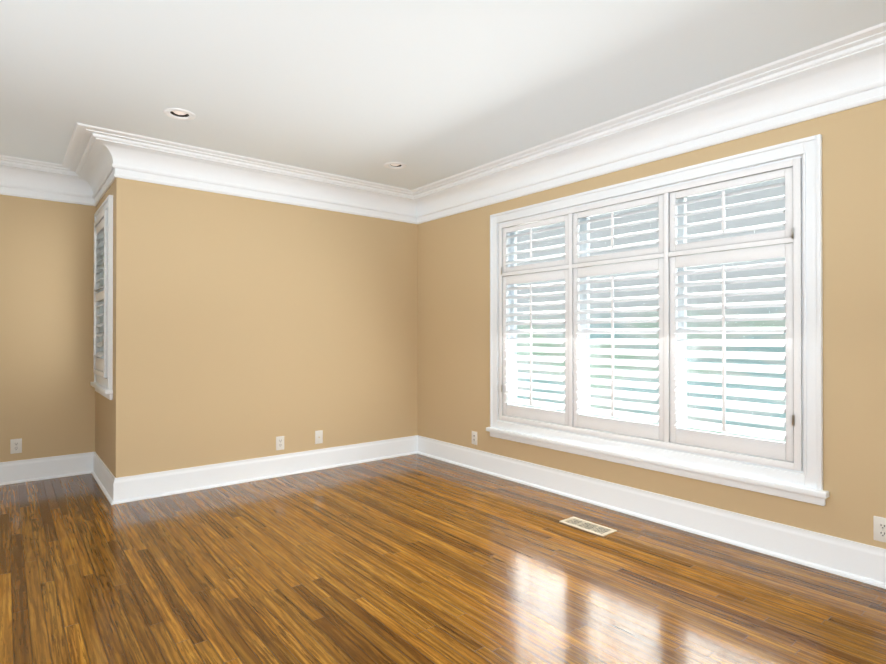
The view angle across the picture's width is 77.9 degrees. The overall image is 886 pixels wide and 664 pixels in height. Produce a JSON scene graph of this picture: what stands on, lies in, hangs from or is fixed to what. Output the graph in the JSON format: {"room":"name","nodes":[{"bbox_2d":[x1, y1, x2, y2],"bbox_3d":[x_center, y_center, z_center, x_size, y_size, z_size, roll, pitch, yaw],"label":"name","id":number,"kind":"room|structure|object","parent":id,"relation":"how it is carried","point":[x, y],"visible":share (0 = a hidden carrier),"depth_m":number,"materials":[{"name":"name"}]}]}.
{"room":"empty living room","nodes":[
{"label":"empty living room","id":0,"kind":"room"},
{"bbox_2d":[0,195,95,461],"bbox_3d":[-4.907,-0.074,3.883,4.130,2.740,0.200,0,0,-39],"label":"wall","id":1,"kind":"structure","parent":0,"point":[47,399],"depth_m":4.86,"materials":[{"name":"beige paint"}]},
{"bbox_2d":[10,438,21,453],"bbox_3d":[-3.683,0.985,4.726,0.078,0.124,0.008,0,0,-39],"label":"electrical outlet","id":2,"kind":"object","parent":1,"relation":"attached to","point":[15,445],"visible":1,"depth_m":4.72,"materials":[{"name":"white plastic"}]},
{"bbox_2d":[0,452,87,485],"bbox_3d":[-4.733,1.201,3.867,3.870,0.190,0.034,0,0,-39],"label":"baseboard","id":3,"kind":"structure","parent":1,"relation":"attached to","point":[27,470],"depth_m":4.83,"materials":[{"name":"white wood"}]},
{"bbox_2d":[0,155,98,205],"bbox_3d":[-4.563,-1.310,3.859,3.630,0.268,0.279,0,0,-39],"label":"crown molding","id":4,"kind":"structure","parent":1,"relation":"attached to","point":[19,177],"depth_m":4.74,"materials":[{"name":"white wood"}]},
{"bbox_2d":[95,183,112,472],"bbox_3d":[-2.905,-0.070,4.846,0.200,2.740,1.200,0,0,-39],"label":"wall","id":5,"kind":"structure","parent":0,"point":[103,427],"depth_m":4.67,"materials":[{"name":"beige paint"}]},
{"bbox_2d":[60,149,112,201],"bbox_3d":[-2.883,-1.307,4.441,0.279,0.268,0.870,0,0,-39],"label":"crown molding","id":6,"kind":"structure","parent":5,"relation":"attached to","point":[80,186],"depth_m":4.92,"materials":[{"name":"white wood"}]},
{"bbox_2d":[88,452,112,498],"bbox_3d":[-2.862,1.204,4.599,0.034,0.190,1.110,0,0,-39],"label":"baseboard","id":7,"kind":"structure","parent":5,"relation":"attached to","point":[96,466],"depth_m":4.74,"materials":[{"name":"white wood"}]},
{"bbox_2d":[90,195,112,399],"bbox_3d":[-2.809,-0.269,4.668,0.276,1.605,0.930,0,0,-39],"label":"window","id":8,"kind":"structure","parent":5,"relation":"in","point":[102,384],"depth_m":4.42,"materials":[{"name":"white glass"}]},
{"bbox_2d":[112,178,417,477],"bbox_3d":[-1.441,-0.068,5.122,2.830,2.740,0.200,0,0,-39],"label":"wall","id":9,"kind":"structure","parent":0,"point":[244,328],"depth_m":4.80,"materials":[{"name":"beige paint"}]},
{"bbox_2d":[68,122,411,221],"bbox_3d":[-1.509,-1.306,4.767,2.829,0.268,0.279,0,0,-39],"label":"crown molding","id":10,"kind":"structure","parent":9,"relation":"attached to","point":[94,151],"depth_m":4.61,"materials":[{"name":"white wood"}]},
{"bbox_2d":[108,435,415,504],"bbox_3d":[-1.397,1.206,5.002,2.824,0.190,0.034,0,0,-39],"label":"baseboard","id":11,"kind":"structure","parent":9,"relation":"attached to","point":[177,481],"depth_m":4.76,"materials":[{"name":"white wood"}]},
{"bbox_2d":[276,436,283,449],"bbox_3d":[-1.473,1.006,4.958,0.078,0.124,0.008,0,0,-39],"label":"electrical outlet","id":12,"kind":"object","parent":9,"relation":"attached to","point":[279,442],"visible":1,"depth_m":4.96,"materials":[{"name":"white plastic"}]},
{"bbox_2d":[315,430,322,443],"bbox_3d":[-1.174,0.997,5.192,0.078,0.124,0.018,0,0,-39],"label":"electrical outlet","id":13,"kind":"object","parent":9,"relation":"attached to","point":[319,437],"visible":1,"depth_m":5.19,"materials":[{"name":"white plastic"}]},
{"bbox_2d":[0,454,885,663],"bbox_3d":[-0.896,1.344,1.292,7.160,0.120,9.250,0,0,-39],"label":"floor","id":14,"kind":"structure","parent":0,"point":[414,559],"depth_m":2.81,"materials":[{"name":"brown wood"}]},
{"bbox_2d":[559,516,616,536],"bbox_3d":[0.961,1.290,3.644,0.155,0.010,0.350,0,0,-39],"label":"floor vent","id":15,"kind":"object","parent":14,"relation":"in","point":[591,527],"visible":1,"depth_m":3.63,"materials":[{"name":"beige metal"}]},
{"bbox_2d":[0,0,885,189],"bbox_3d":[-0.896,-1.586,1.306,7.160,0.260,9.250,0,0,-39],"label":"ceiling","id":16,"kind":"structure","parent":0,"point":[426,92],"depth_m":3.00,"materials":[{"name":"white paint"}]},
{"bbox_2d":[163,108,195,119],"bbox_3d":[-1.745,-1.485,3.630,0.196,0.096,0.196,0,0,-39],"label":"recessed light","id":17,"kind":"object","parent":16,"relation":"in","point":[182,114],"visible":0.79,"depth_m":3.63,"materials":[{"name":"white metal"}]},
{"bbox_2d":[384,162,405,168],"bbox_3d":[-0.414,-1.480,4.734,0.196,0.096,0.196,0,0,-39],"label":"recessed light","id":18,"kind":"object","parent":16,"relation":"in","point":[397,165],"visible":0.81,"depth_m":4.73,"materials":[{"name":"white metal"}]},
{"bbox_2d":[418,100,885,548],"bbox_3d":[2.195,-0.078,3.006,0.200,2.740,8.050,0,0,-39],"label":"wall","id":19,"kind":"structure","parent":0,"point":[453,329],"depth_m":3.05,"materials":[{"name":"beige paint"}]},
{"bbox_2d":[472,431,476,444],"bbox_3d":[0.298,1.007,5.203,0.008,0.124,0.078,0,0,-39],"label":"electrical outlet","id":20,"kind":"object","parent":19,"relation":"attached to","point":[474,437],"visible":1,"depth_m":5.20,"materials":[{"name":"white plastic"}]},
{"bbox_2d":[406,22,885,223],"bbox_3d":[2.008,-1.315,2.862,0.279,0.268,7.650,0,0,-39],"label":"crown molding","id":21,"kind":"structure","parent":19,"relation":"attached to","point":[840,74],"depth_m":3.48,"materials":[{"name":"white wood"}]},
{"bbox_2d":[416,435,885,588],"bbox_3d":[2.104,1.196,2.927,0.034,0.190,7.650,0,0,-39],"label":"baseboard","id":22,"kind":"structure","parent":19,"relation":"attached to","point":[857,561],"depth_m":3.54,"materials":[{"name":"white wood"}]},
{"bbox_2d":[486,134,828,505],"bbox_3d":[1.321,-0.062,4.054,0.255,2.025,2.660,0,0,-39],"label":"window","id":23,"kind":"structure","parent":19,"relation":"in","point":[796,243],"depth_m":3.66,"materials":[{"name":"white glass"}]},
{"bbox_2d":[873,516,885,542],"bbox_3d":[2.236,1.006,2.784,0.008,0.124,0.078,0,0,-39],"label":"electrical outlet","id":24,"kind":"object","parent":19,"relation":"attached to","point":[879,528],"visible":1,"depth_m":2.79,"materials":[{"name":"white plastic"}]},
{"label":"outside","id":25,"kind":"structure","parent":0,"visible":0},
{"bbox_2d":[517,178,785,442],"bbox_3d":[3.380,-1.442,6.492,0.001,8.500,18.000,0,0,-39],"label":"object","id":26,"kind":"structure","parent":25,"point":[733,224],"depth_m":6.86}
]}

